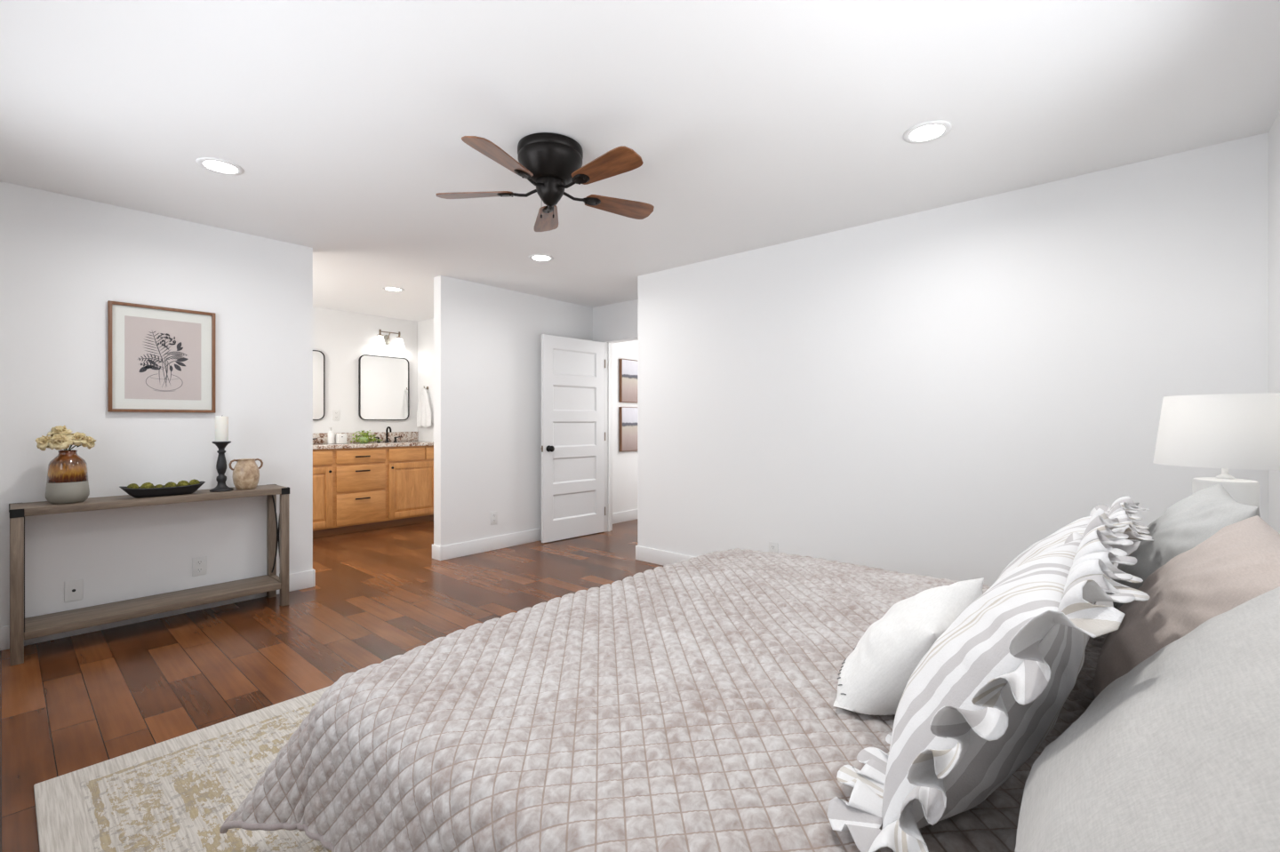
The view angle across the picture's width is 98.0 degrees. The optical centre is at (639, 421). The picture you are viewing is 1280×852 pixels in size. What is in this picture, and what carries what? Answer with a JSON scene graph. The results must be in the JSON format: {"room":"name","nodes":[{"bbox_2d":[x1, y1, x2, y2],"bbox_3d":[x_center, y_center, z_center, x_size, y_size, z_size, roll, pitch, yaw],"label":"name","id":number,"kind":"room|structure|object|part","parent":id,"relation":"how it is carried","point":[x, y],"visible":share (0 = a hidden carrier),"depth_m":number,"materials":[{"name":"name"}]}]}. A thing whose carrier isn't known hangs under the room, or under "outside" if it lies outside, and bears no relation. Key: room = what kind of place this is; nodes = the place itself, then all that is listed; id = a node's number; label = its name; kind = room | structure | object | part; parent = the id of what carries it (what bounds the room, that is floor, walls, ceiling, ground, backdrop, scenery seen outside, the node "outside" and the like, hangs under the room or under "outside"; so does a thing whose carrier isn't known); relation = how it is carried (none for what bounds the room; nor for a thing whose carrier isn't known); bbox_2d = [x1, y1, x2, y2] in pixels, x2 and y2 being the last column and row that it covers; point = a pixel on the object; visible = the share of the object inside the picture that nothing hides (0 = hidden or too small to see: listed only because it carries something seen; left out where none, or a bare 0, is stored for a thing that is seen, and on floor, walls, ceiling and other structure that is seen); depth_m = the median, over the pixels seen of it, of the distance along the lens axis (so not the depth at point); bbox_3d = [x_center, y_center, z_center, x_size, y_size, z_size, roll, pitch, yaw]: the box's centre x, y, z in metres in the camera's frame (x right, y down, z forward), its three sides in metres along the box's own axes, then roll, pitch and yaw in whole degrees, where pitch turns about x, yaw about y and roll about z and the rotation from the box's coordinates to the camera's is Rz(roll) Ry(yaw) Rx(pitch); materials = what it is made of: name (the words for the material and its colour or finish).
{"room":"bedroom","nodes":[
{"label":"bedroom","id":0,"kind":"room"},
{"bbox_2d":[0,181,592,627],"bbox_3d":[-2.117,-0.030,4.368,0.115,2.440,4.949,0,0,41],"label":"wall","id":1,"kind":"structure","parent":0,"point":[63,258],"depth_m":3.51,"materials":[{"name":"white paint"}]},
{"bbox_2d":[64,578,82,602],"bbox_3d":[-3.143,0.940,3.089,0.016,0.116,0.072,0,0,41],"label":"cable plate","id":2,"kind":"object","parent":1,"relation":"attached to","point":[73,588],"visible":1,"depth_m":3.09,"materials":[{"name":"white plastic"}]},
{"bbox_2d":[0,568,315,650],"bbox_3d":[-3.027,1.129,3.323,0.143,0.122,1.938,0,0,41],"label":"baseboard","id":3,"kind":"structure","parent":1,"relation":"attached to","point":[304,580],"depth_m":3.36,"materials":[{"name":"white paint"}]},
{"bbox_2d":[107,300,215,413],"bbox_3d":[-2.883,-0.373,3.373,0.028,0.636,0.497,0,0,41],"label":"framed artwork","id":4,"kind":"object","parent":1,"relation":"attached to","point":[160,359],"visible":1,"depth_m":3.36,"materials":[{"name":"brown wood"}]},
{"bbox_2d":[124,315,200,400],"bbox_3d":[-2.884,-0.375,3.374,0.002,0.484,0.356,0,0,41],"label":"print","id":5,"kind":"object","parent":4,"relation":"attached to","point":[163,354],"depth_m":3.37,"materials":[{"name":"grey"}]},
{"bbox_2d":[192,556,206,576],"bbox_3d":[-2.780,0.914,3.511,0.009,0.116,0.072,0,0,41],"label":"wall outlet","id":6,"kind":"object","parent":1,"relation":"attached to","point":[198,564],"visible":1,"depth_m":3.51,"materials":[{"name":"white plastic"}]},
{"bbox_2d":[196,560,202,565],"bbox_3d":[-2.778,0.890,3.510,0.003,0.033,0.033,0,0,41],"label":"socket","id":7,"kind":"object","parent":6,"relation":"attached to","point":[198,562],"depth_m":3.51,"materials":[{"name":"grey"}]},
{"bbox_2d":[196,568,202,573],"bbox_3d":[-2.778,0.938,3.510,0.003,0.033,0.033,0,0,41],"label":"socket","id":8,"kind":"object","parent":6,"relation":"attached to","point":[198,570],"depth_m":3.51,"materials":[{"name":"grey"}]},
{"bbox_2d":[432,528,541,560],"bbox_3d":[-1.160,1.129,5.467,0.143,0.122,1.814,0,0,41],"label":"baseboard","id":9,"kind":"structure","parent":1,"relation":"attached to","point":[448,552],"depth_m":5.06,"materials":[{"name":"white paint"}]},
{"bbox_2d":[490,511,497,525],"bbox_3d":[-1.351,0.895,5.153,0.009,0.116,0.072,0,0,41],"label":"wall outlet","id":10,"kind":"object","parent":1,"relation":"attached to","point":[493,515],"visible":1,"depth_m":5.15,"materials":[{"name":"white plastic"}]},
{"bbox_2d":[0,519,663,851],"bbox_3d":[-0.373,1.220,4.369,7.500,0.060,7.300,0,0,41],"label":"floor","id":11,"kind":"structure","parent":0,"point":[74,703],"depth_m":2.98,"materials":[{"name":"brown wood"}]},
{"bbox_2d":[8,484,289,666],"bbox_3d":[-2.780,0.810,3.255,0.314,0.761,1.203,0,0,41],"label":"console table","id":12,"kind":"object","parent":11,"relation":"on","point":[21,628],"visible":1,"depth_m":3.11,"materials":[{"name":"brown wood"}]},
{"bbox_3d":[-3.257,0.829,2.905,0.044,0.722,0.044,0,0,41],"label":"leg","id":13,"kind":"part","parent":12,"relation":"part of","materials":[{"name":"brown wood"}]},
{"bbox_3d":[-3.061,0.829,2.734,0.044,0.722,0.044,0,0,41],"label":"leg","id":14,"kind":"part","parent":12,"relation":"part of","materials":[{"name":"brown wood"}]},
{"bbox_2d":[45,449,89,504],"bbox_3d":[-3.027,0.291,2.943,0.165,0.277,0.165,0,0,41],"label":"ceramic vase","id":15,"kind":"object","parent":12,"relation":"on","point":[67,481],"visible":1,"depth_m":2.89,"materials":[{"name":"brown ceramic"}]},
{"bbox_2d":[35,435,65,450],"bbox_3d":[-3.059,0.241,2.885,0.105,0.339,0.087,0,0,-22],"label":"flower","id":16,"kind":"object","parent":15,"relation":"in","point":[43,442],"visible":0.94,"depth_m":2.85,"materials":[{"name":"beige plant"}]},
{"bbox_2d":[47,425,71,436],"bbox_3d":[-3.057,0.215,2.931,0.091,0.389,0.095,0,0,41],"label":"flower","id":17,"kind":"object","parent":15,"relation":"in","point":[57,430],"visible":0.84,"depth_m":2.92,"materials":[{"name":"beige plant"}]},
{"bbox_2d":[48,433,72,450],"bbox_3d":[-3.006,0.236,2.895,0.090,0.348,0.096,0,0,8],"label":"flower","id":18,"kind":"object","parent":15,"relation":"in","point":[58,442],"visible":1,"depth_m":2.87,"materials":[{"name":"beige plant"}]},
{"bbox_2d":[68,432,87,450],"bbox_3d":[-2.992,0.233,2.955,0.092,0.354,0.086,0,0,41],"label":"flower","id":19,"kind":"object","parent":15,"relation":"in","point":[77,438],"visible":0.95,"depth_m":2.94,"materials":[{"name":"beige plant"}]},
{"bbox_2d":[69,436,95,450],"bbox_3d":[-2.977,0.244,2.978,0.076,0.332,0.101,0,0,19],"label":"flower","id":20,"kind":"object","parent":15,"relation":"in","point":[91,441],"visible":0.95,"depth_m":2.98,"materials":[{"name":"beige plant"}]},
{"bbox_2d":[24,575,280,639],"bbox_3d":[-2.780,1.059,3.255,0.296,0.038,1.108,0,0,41],"label":"shelf","id":21,"kind":"object","parent":12,"relation":"attached to","point":[41,626],"depth_m":3.14,"materials":[{"name":"brown wood"}]},
{"bbox_2d":[119,481,205,498],"bbox_3d":[-2.761,0.397,3.225,0.156,0.067,0.380,0,0,41],"label":"serving tray","id":22,"kind":"object","parent":12,"relation":"on","point":[137,493],"visible":0.94,"depth_m":3.17,"materials":[{"name":"black paint"}]},
{"bbox_2d":[127,483,138,488],"bbox_3d":[-2.848,0.374,3.125,0.052,0.051,0.051,0,0,41],"label":"moss ball","id":23,"kind":"object","parent":22,"relation":"in","point":[132,485],"visible":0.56,"depth_m":3.11,"materials":[{"name":"green plant"}]},
{"bbox_2d":[140,482,154,488],"bbox_3d":[-2.804,0.378,3.168,0.061,0.061,0.060,0,0,-23],"label":"moss ball","id":24,"kind":"object","parent":22,"relation":"in","point":[147,485],"visible":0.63,"depth_m":3.15,"materials":[{"name":"green plant"}]},
{"bbox_2d":[154,484,164,487],"bbox_3d":[-2.778,0.386,3.214,0.045,0.045,0.044,0,0,30],"label":"moss ball","id":25,"kind":"object","parent":22,"relation":"in","point":[157,485],"visible":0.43,"depth_m":3.20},
{"bbox_2d":[164,481,176,487],"bbox_3d":[-2.737,0.380,3.245,0.057,0.056,0.056,0,0,-16],"label":"moss ball","id":26,"kind":"object","parent":22,"relation":"in","point":[171,484],"visible":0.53,"depth_m":3.23,"materials":[{"name":"green plant"}]},
{"bbox_2d":[176,480,189,487],"bbox_3d":[-2.703,0.379,3.292,0.058,0.058,0.058,0,0,-30],"label":"moss ball","id":27,"kind":"object","parent":22,"relation":"in","point":[181,483],"visible":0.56,"depth_m":3.27,"materials":[{"name":"green plant"}]},
{"bbox_2d":[189,479,199,485],"bbox_3d":[-2.667,0.373,3.329,0.052,0.053,0.052,0,0,-16],"label":"moss ball","id":28,"kind":"object","parent":22,"relation":"in","point":[192,482],"visible":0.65,"depth_m":3.31,"materials":[{"name":"green plant"}]},
{"bbox_2d":[209,441,233,492],"bbox_3d":[-2.590,0.277,3.444,0.120,0.306,0.120,0,0,41],"label":"candle holder","id":29,"kind":"object","parent":12,"relation":"on","point":[221,462],"visible":0.99,"depth_m":3.43,"materials":[{"name":"black paint"}]},
{"bbox_2d":[215,416,228,441],"bbox_3d":[-2.590,0.044,3.444,0.068,0.164,0.068,0,0,41],"label":"pillar candle","id":30,"kind":"object","parent":29,"relation":"on","point":[221,423],"visible":0.88,"depth_m":3.42,"materials":[{"name":"white wax"}]},
{"bbox_2d":[228,458,263,489],"bbox_3d":[-2.506,0.334,3.541,0.143,0.192,0.143,0,0,-7],"label":"ceramic jug","id":31,"kind":"object","parent":12,"relation":"on","point":[245,476],"visible":1,"depth_m":3.49,"materials":[{"name":"beige ceramic"}]},
{"bbox_3d":[-2.551,0.274,3.489,0.012,0.070,0.047,0,0,41],"label":"handle","id":32,"kind":"part","parent":31,"relation":"part of","materials":[{"name":"brown ceramic"}]},
{"bbox_3d":[-2.461,0.274,3.592,0.012,0.070,0.047,0,0,41],"label":"handle","id":33,"kind":"part","parent":31,"relation":"part of","materials":[{"name":"brown ceramic"}]},
{"bbox_3d":[-2.499,0.829,3.775,0.044,0.722,0.044,0,0,41],"label":"leg","id":34,"kind":"part","parent":12,"relation":"part of","materials":[{"name":"brown wood"}]},
{"bbox_3d":[-2.401,1.059,3.690,0.216,0.038,0.032,0,0,41],"label":"rail","id":35,"kind":"part","parent":12,"relation":"part of","materials":[{"name":"brown wood"}]},
{"bbox_3d":[-2.303,0.829,3.604,0.044,0.722,0.044,0,0,41],"label":"leg","id":36,"kind":"part","parent":12,"relation":"part of","materials":[{"name":"brown wood"}]},
{"bbox_2d":[33,686,331,851],"bbox_3d":[0.017,1.184,2.220,2.450,0.012,3.230,0,0,41],"label":"area rug","id":37,"kind":"object","parent":11,"relation":"on","point":[176,795],"visible":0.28,"depth_m":1.75,"materials":[{"name":"beige fabric"}]},
{"bbox_2d":[312,445,433,538],"bbox_3d":[-3.498,0.738,5.728,0.558,0.905,2.807,0,0,41],"label":"vanity cabinet","id":38,"kind":"object","parent":11,"relation":"on","point":[356,490],"visible":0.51,"depth_m":6.03,"materials":[{"name":"brown wood"}]},
{"bbox_3d":[-3.363,0.776,5.516,0.009,0.485,0.453,0,0,41],"label":"raised panel","id":39,"kind":"part","parent":38,"relation":"part of","materials":[{"name":"brown wood"}]},
{"bbox_3d":[-3.364,0.776,5.518,0.018,0.617,0.585,0,0,41],"label":"cabinet door","id":40,"kind":"part","parent":38,"relation":"part of","materials":[{"name":"brown wood"}]},
{"bbox_3d":[-2.981,0.923,5.958,0.018,0.323,0.507,0,0,41],"label":"drawer","id":41,"kind":"part","parent":38,"relation":"part of","materials":[{"name":"brown wood"}]},
{"bbox_3d":[-2.981,0.603,5.958,0.018,0.270,0.507,0,0,41],"label":"drawer","id":42,"kind":"part","parent":38,"relation":"part of","materials":[{"name":"brown wood"}]},
{"bbox_3d":[-2.981,0.375,5.958,0.018,0.140,0.507,0,0,41],"label":"drawer","id":43,"kind":"part","parent":38,"relation":"part of","materials":[{"name":"brown wood"}]},
{"bbox_2d":[312,432,433,449],"bbox_3d":[-3.503,0.207,5.734,0.544,0.154,2.808,0,0,41],"label":"countertop","id":44,"kind":"structure","parent":38,"relation":"on","point":[321,443],"depth_m":6.31,"materials":[{"name":"stone"}]},
{"bbox_2d":[328,426,334,444],"bbox_3d":[-3.366,0.151,6.063,0.066,0.184,0.066,0,0,41],"label":"soap dispenser","id":45,"kind":"object","parent":44,"relation":"on","point":[331,435],"visible":1,"depth_m":6.04,"materials":[{"name":"white plastic"}]},
{"bbox_2d":[334,433,346,443],"bbox_3d":[-3.290,0.191,6.119,0.098,0.105,0.096,0,0,41],"label":"tissue box","id":46,"kind":"object","parent":44,"relation":"on","point":[339,438],"visible":0.97,"depth_m":6.09,"materials":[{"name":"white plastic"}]},
{"bbox_2d":[351,430,383,443],"bbox_3d":[-3.054,0.169,6.236,0.210,0.149,0.340,0,0,41],"label":"potted plant","id":47,"kind":"object","parent":44,"relation":"on","point":[364,439],"visible":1,"depth_m":6.19,"materials":[{"name":"green plant"}]},
{"bbox_3d":[-3.080,0.208,6.209,0.104,0.070,0.104,0,0,41],"label":"pot","id":48,"kind":"part","parent":47,"relation":"part of","materials":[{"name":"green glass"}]},
{"bbox_2d":[374,426,399,442],"bbox_3d":[-2.955,0.151,6.537,0.126,0.186,0.313,0,0,41],"label":"faucet","id":49,"kind":"object","parent":44,"relation":"on","point":[388,428],"visible":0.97,"depth_m":6.55,"materials":[{"name":"black metal"}]},
{"bbox_3d":[-2.955,0.151,6.537,0.126,0.186,0.048,0,0,41],"label":"spout","id":50,"kind":"part","parent":49,"relation":"part of","materials":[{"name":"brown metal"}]},
{"bbox_3d":[-2.596,0.776,6.399,0.018,0.617,0.587,0,0,41],"label":"cabinet door","id":51,"kind":"part","parent":38,"relation":"part of","materials":[{"name":"brown wood"}]},
{"bbox_3d":[-2.595,0.776,6.398,0.009,0.485,0.455,0,0,41],"label":"raised panel","id":52,"kind":"part","parent":38,"relation":"part of","materials":[{"name":"brown wood"}]},
{"bbox_3d":[2.135,0.880,2.119,0.453,0.620,0.480,0,0,41],"label":"nightstand","id":53,"kind":"object","parent":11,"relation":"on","visible":0},
{"bbox_2d":[1152,393,1279,509],"bbox_3d":[2.082,0.239,1.980,0.376,0.662,0.376,0,0,41],"label":"table lamp","id":54,"kind":"object","parent":53,"relation":"on","point":[1226,432],"visible":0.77,"depth_m":1.88,"materials":[{"name":"white fabric"}]},
{"bbox_3d":[2.082,0.033,1.980,0.376,0.249,0.376,0,0,41],"label":"lamp shade","id":55,"kind":"part","parent":54,"relation":"part of","materials":[{"name":"white fabric"}]},
{"bbox_2d":[312,307,417,442],"bbox_3d":[-3.753,-0.030,5.939,0.100,2.440,3.030,0,0,41],"label":"wall","id":56,"kind":"structure","parent":0,"point":[342,337],"depth_m":6.38,"materials":[{"name":"white paint"}]},
{"bbox_2d":[312,350,325,420],"bbox_3d":[-3.679,-0.395,5.921,0.033,0.760,0.590,0,0,41],"label":"vanity mirror","id":57,"kind":"object","parent":56,"relation":"attached to","point":[318,356],"visible":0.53,"depth_m":6.09,"materials":[{"name":"black mirror"}]},
{"bbox_2d":[332,409,339,420],"bbox_3d":[-3.412,-0.070,6.248,0.009,0.116,0.072,0,0,41],"label":"wall outlet","id":58,"kind":"object","parent":56,"relation":"attached to","point":[335,412],"visible":1,"depth_m":6.24,"materials":[{"name":"white plastic"}]},
{"bbox_2d":[312,432,418,443],"bbox_3d":[-3.701,0.186,5.905,0.021,0.113,2.807,0,0,41],"label":"backsplash","id":59,"kind":"structure","parent":56,"relation":"attached to","point":[404,436],"depth_m":6.61,"materials":[{"name":"stone"}]},
{"bbox_2d":[358,354,409,420],"bbox_3d":[-3.049,-0.395,6.645,0.033,0.760,0.590,0,0,41],"label":"vanity mirror","id":60,"kind":"object","parent":56,"relation":"attached to","point":[383,381],"visible":1,"depth_m":6.63,"materials":[{"name":"black mirror"}]},
{"bbox_2d":[374,329,404,348],"bbox_3d":[-2.987,-0.988,6.631,0.147,0.185,0.354,0,0,41],"label":"vanity light","id":61,"kind":"object","parent":56,"relation":"attached to","point":[380,340],"visible":1,"depth_m":6.65,"materials":[{"name":"white glass"}]},
{"bbox_3d":[-3.053,-0.952,6.537,0.124,0.113,0.124,0,0,41],"label":"lamp shade","id":62,"kind":"part","parent":61,"relation":"part of","materials":[{"name":"white glass"}]},
{"bbox_3d":[-3.035,-0.980,6.673,0.018,0.115,0.072,0,0,41],"label":"plate","id":63,"kind":"part","parent":61,"relation":"part of","materials":[{"name":"grey metal"}]},
{"bbox_3d":[-2.902,-0.952,6.710,0.124,0.113,0.124,0,0,41],"label":"lamp shade","id":64,"kind":"part","parent":61,"relation":"part of","materials":[{"name":"white glass"}]},
{"bbox_2d":[417,318,433,441],"bbox_3d":[-1.939,-0.030,6.302,2.158,2.440,0.100,0,0,41],"label":"wall","id":65,"kind":"structure","parent":0,"point":[425,328],"depth_m":6.83,"materials":[{"name":"white paint"}]},
{"bbox_3d":[-2.615,-0.410,6.789,0.040,0.041,0.053,0,0,41],"label":"towel hook","id":66,"kind":"object","parent":65,"relation":"attached to","visible":0},
{"bbox_2d":[416,388,433,428],"bbox_3d":[-2.621,-0.162,6.780,0.332,0.484,0.078,0,0,41],"label":"hand towel","id":67,"kind":"object","parent":66,"relation":"hanging from","point":[425,413],"visible":0.98,"depth_m":6.76,"materials":[{"name":"white fabric"}]},
{"bbox_2d":[592,299,637,342],"bbox_3d":[-0.014,-0.030,5.745,1.249,2.440,0.110,0,0,41],"label":"wall","id":68,"kind":"structure","parent":0,"point":[617,320],"depth_m":5.88,"materials":[{"name":"white paint"}]},
{"bbox_2d":[541,334,605,543],"bbox_3d":[-0.672,0.167,5.699,0.169,2.030,0.813,0,0,45],"label":"door","id":69,"kind":"structure","parent":68,"relation":"in","point":[572,370],"depth_m":5.67,"materials":[{"name":"white paint"}]},
{"bbox_3d":[-0.870,0.267,5.426,0.067,0.062,0.062,0,0,45],"label":"knob","id":70,"kind":"part","parent":69,"relation":"part of","materials":[{"name":"black metal"}]},
{"bbox_2d":[603,336,637,532],"bbox_3d":[-0.040,0.159,5.768,0.838,2.062,0.122,0,0,41],"label":"trim","id":71,"kind":"structure","parent":68,"relation":"attached to","point":[608,344],"depth_m":6.02,"materials":[{"name":"white paint"}]},
{"bbox_2d":[612,340,637,513],"bbox_3d":[0.188,-0.030,7.115,0.100,2.440,2.221,0,0,41],"label":"wall","id":72,"kind":"structure","parent":0,"point":[624,463],"depth_m":6.56,"materials":[{"name":"white paint"}]},
{"bbox_2d":[612,509,637,524],"bbox_3d":[0.203,1.129,7.045,0.014,0.122,2.106,0,0,41],"label":"baseboard","id":73,"kind":"structure","parent":72,"relation":"attached to","point":[631,515],"depth_m":6.59,"materials":[{"name":"white paint"}]},
{"bbox_2d":[619,407,637,451],"bbox_3d":[-0.065,0.092,6.713,0.042,0.525,0.500,0,0,41],"label":"canvas","id":74,"kind":"object","parent":72,"relation":"attached to","point":[628,415],"visible":0.51,"depth_m":6.60,"materials":[{"name":"multicoloured fabric"}]},
{"bbox_2d":[619,359,637,403],"bbox_3d":[-0.065,-0.480,6.713,0.042,0.510,0.500,0,0,41],"label":"canvas","id":75,"kind":"object","parent":72,"relation":"attached to","point":[628,368],"visible":0.56,"depth_m":6.60,"materials":[{"name":"multicoloured fabric"}]},
{"bbox_2d":[0,0,1279,321],"bbox_3d":[-0.373,-1.290,4.369,7.500,0.080,7.300,0,0,41],"label":"ceiling","id":76,"kind":"structure","parent":0,"point":[753,124],"depth_m":2.21,"materials":[{"name":"white paint"}]},
{"bbox_2d":[196,157,244,175],"bbox_3d":[-2.054,-1.247,2.724,0.188,0.006,0.188,0,0,41],"label":"recessed light","id":77,"kind":"object","parent":76,"relation":"in","point":[217,165],"visible":1,"depth_m":2.72,"materials":[{"name":"white paint"}]},
{"bbox_2d":[382,286,404,291],"bbox_3d":[-2.326,-1.247,5.247,0.188,0.006,0.188,0,0,41],"label":"recessed light","id":78,"kind":"object","parent":76,"relation":"in","point":[388,288],"visible":1,"depth_m":5.24,"materials":[{"name":"white"}]},
{"bbox_2d":[528,254,553,262],"bbox_3d":[-0.753,-1.247,4.246,0.188,0.006,0.188,0,0,41],"label":"recessed light","id":79,"kind":"object","parent":76,"relation":"in","point":[543,258],"visible":1,"depth_m":4.24,"materials":[{"name":"white plastic"}]},
{"bbox_2d":[435,132,654,231],"bbox_3d":[-0.383,-1.087,2.517,0.994,0.326,1.033,0,0,41],"label":"ceiling fan","id":80,"kind":"object","parent":76,"relation":"hanging from","point":[552,163],"visible":1,"depth_m":2.44,"materials":[{"name":"brown metal"}]},
{"bbox_3d":[-0.763,-1.052,2.582,0.360,0.006,0.132,0,13,6],"label":"blade","id":81,"kind":"part","parent":80,"relation":"part of","materials":[{"name":"brown wood"}]},
{"bbox_3d":[-0.555,-1.052,2.220,0.132,0.006,0.360,14,6,23],"label":"blade","id":82,"kind":"part","parent":80,"relation":"part of","materials":[{"name":"brown wood"}]},
{"bbox_3d":[-0.483,-1.052,2.892,0.132,0.006,0.360,-13,3,-12],"label":"blade","id":83,"kind":"part","parent":80,"relation":"part of","materials":[{"name":"brown wood"}]},
{"bbox_3d":[-0.146,-1.052,2.307,0.360,0.006,0.132,0,-13,42],"label":"blade","id":84,"kind":"part","parent":80,"relation":"part of","materials":[{"name":"brown wood"}]},
{"bbox_3d":[-0.102,-1.052,2.722,0.360,0.006,0.132,0,-13,-30],"label":"blade","id":85,"kind":"part","parent":80,"relation":"part of","materials":[{"name":"brown wood"}]},
{"bbox_2d":[903,120,951,143],"bbox_3d":[1.239,-1.247,2.402,0.188,0.006,0.188,0,0,41],"label":"recessed light","id":86,"kind":"object","parent":76,"relation":"in","point":[931,131],"visible":1,"depth_m":2.40,"materials":[{"name":"white plastic"}]},
{"bbox_2d":[637,132,1268,607],"bbox_3d":[1.605,-0.030,3.890,3.628,2.440,0.782,0,0,41],"label":"wall","id":87,"kind":"structure","parent":0,"point":[943,392],"depth_m":3.19,"materials":[{"name":"white paint"}]},
{"bbox_2d":[635,545,694,566],"bbox_3d":[1.554,1.129,3.843,3.642,0.122,0.672,0,0,41],"label":"baseboard","id":88,"kind":"structure","parent":87,"relation":"attached to","point":[647,555],"depth_m":4.62,"materials":[{"name":"white paint"}]},
{"bbox_2d":[768,542,777,553],"bbox_3d":[0.945,0.915,3.941,0.072,0.116,0.009,0,0,41],"label":"wall outlet","id":89,"kind":"object","parent":87,"relation":"attached to","point":[772,547],"visible":0.51,"depth_m":3.94,"materials":[{"name":"white plastic"}]},
{"bbox_2d":[1268,110,1279,534],"bbox_3d":[1.426,-0.030,0.831,0.120,2.440,4.267,0,0,41],"label":"wall","id":90,"kind":"structure","parent":0,"point":[1274,133],"depth_m":2.31,"materials":[{"name":"white paint"}]},
{"bbox_3d":[0.632,0.924,1.518,1.900,0.508,1.880,0,0,41],"label":"bed","id":91,"kind":"object","parent":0,"visible":0},
{"bbox_2d":[219,548,1109,851],"bbox_3d":[0.524,0.832,1.626,2.193,0.448,2.412,0,0,41],"label":"quilt","id":92,"kind":"object","parent":91,"relation":"on","point":[686,706],"visible":0.74,"depth_m":1.21,"materials":[{"name":"fabric"}]},
{"bbox_2d":[832,577,983,715],"bbox_3d":[0.642,0.506,1.310,0.244,0.215,0.500,0,0,41],"label":"lumbar cushion","id":93,"kind":"object","parent":92,"relation":"on","point":[874,678],"visible":0.64,"depth_m":1.17,"materials":[{"name":"white fabric"}]},
{"bbox_2d":[826,508,1150,851],"bbox_3d":[0.663,0.402,1.010,0.390,0.430,0.833,0,0,43],"label":"sham","id":94,"kind":"object","parent":92,"relation":"on","point":[989,691],"visible":1,"depth_m":0.79,"materials":[{"name":"fabric"}]},
{"bbox_2d":[997,496,1153,604],"bbox_3d":[1.163,0.423,1.571,0.414,0.389,0.826,0,0,42],"label":"sham","id":95,"kind":"object","parent":92,"relation":"on","point":[1121,508],"visible":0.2,"depth_m":1.50,"materials":[{"name":"fabric"}]},
{"bbox_2d":[1014,586,1279,851],"bbox_3d":[0.576,0.392,0.533,0.367,0.468,0.700,0,0,41],"label":"euro pillow","id":96,"kind":"object","parent":92,"relation":"on","point":[1180,752],"visible":1,"depth_m":0.49,"materials":[{"name":"grey fabric"}]},
{"bbox_2d":[1112,482,1260,609],"bbox_3d":[1.520,0.409,1.567,0.297,0.437,0.660,0,0,41],"label":"euro pillow","id":97,"kind":"object","parent":92,"relation":"on","point":[1197,517],"visible":0.36,"depth_m":1.46,"materials":[{"name":"grey fabric"}]},
{"bbox_2d":[1093,515,1279,699],"bbox_3d":[1.067,0.409,1.060,0.308,0.402,0.660,0,0,41],"label":"euro pillow","id":98,"kind":"object","parent":92,"relation":"on","point":[1239,564],"visible":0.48,"depth_m":0.97,"materials":[{"name":"beige fabric"}]}
]}

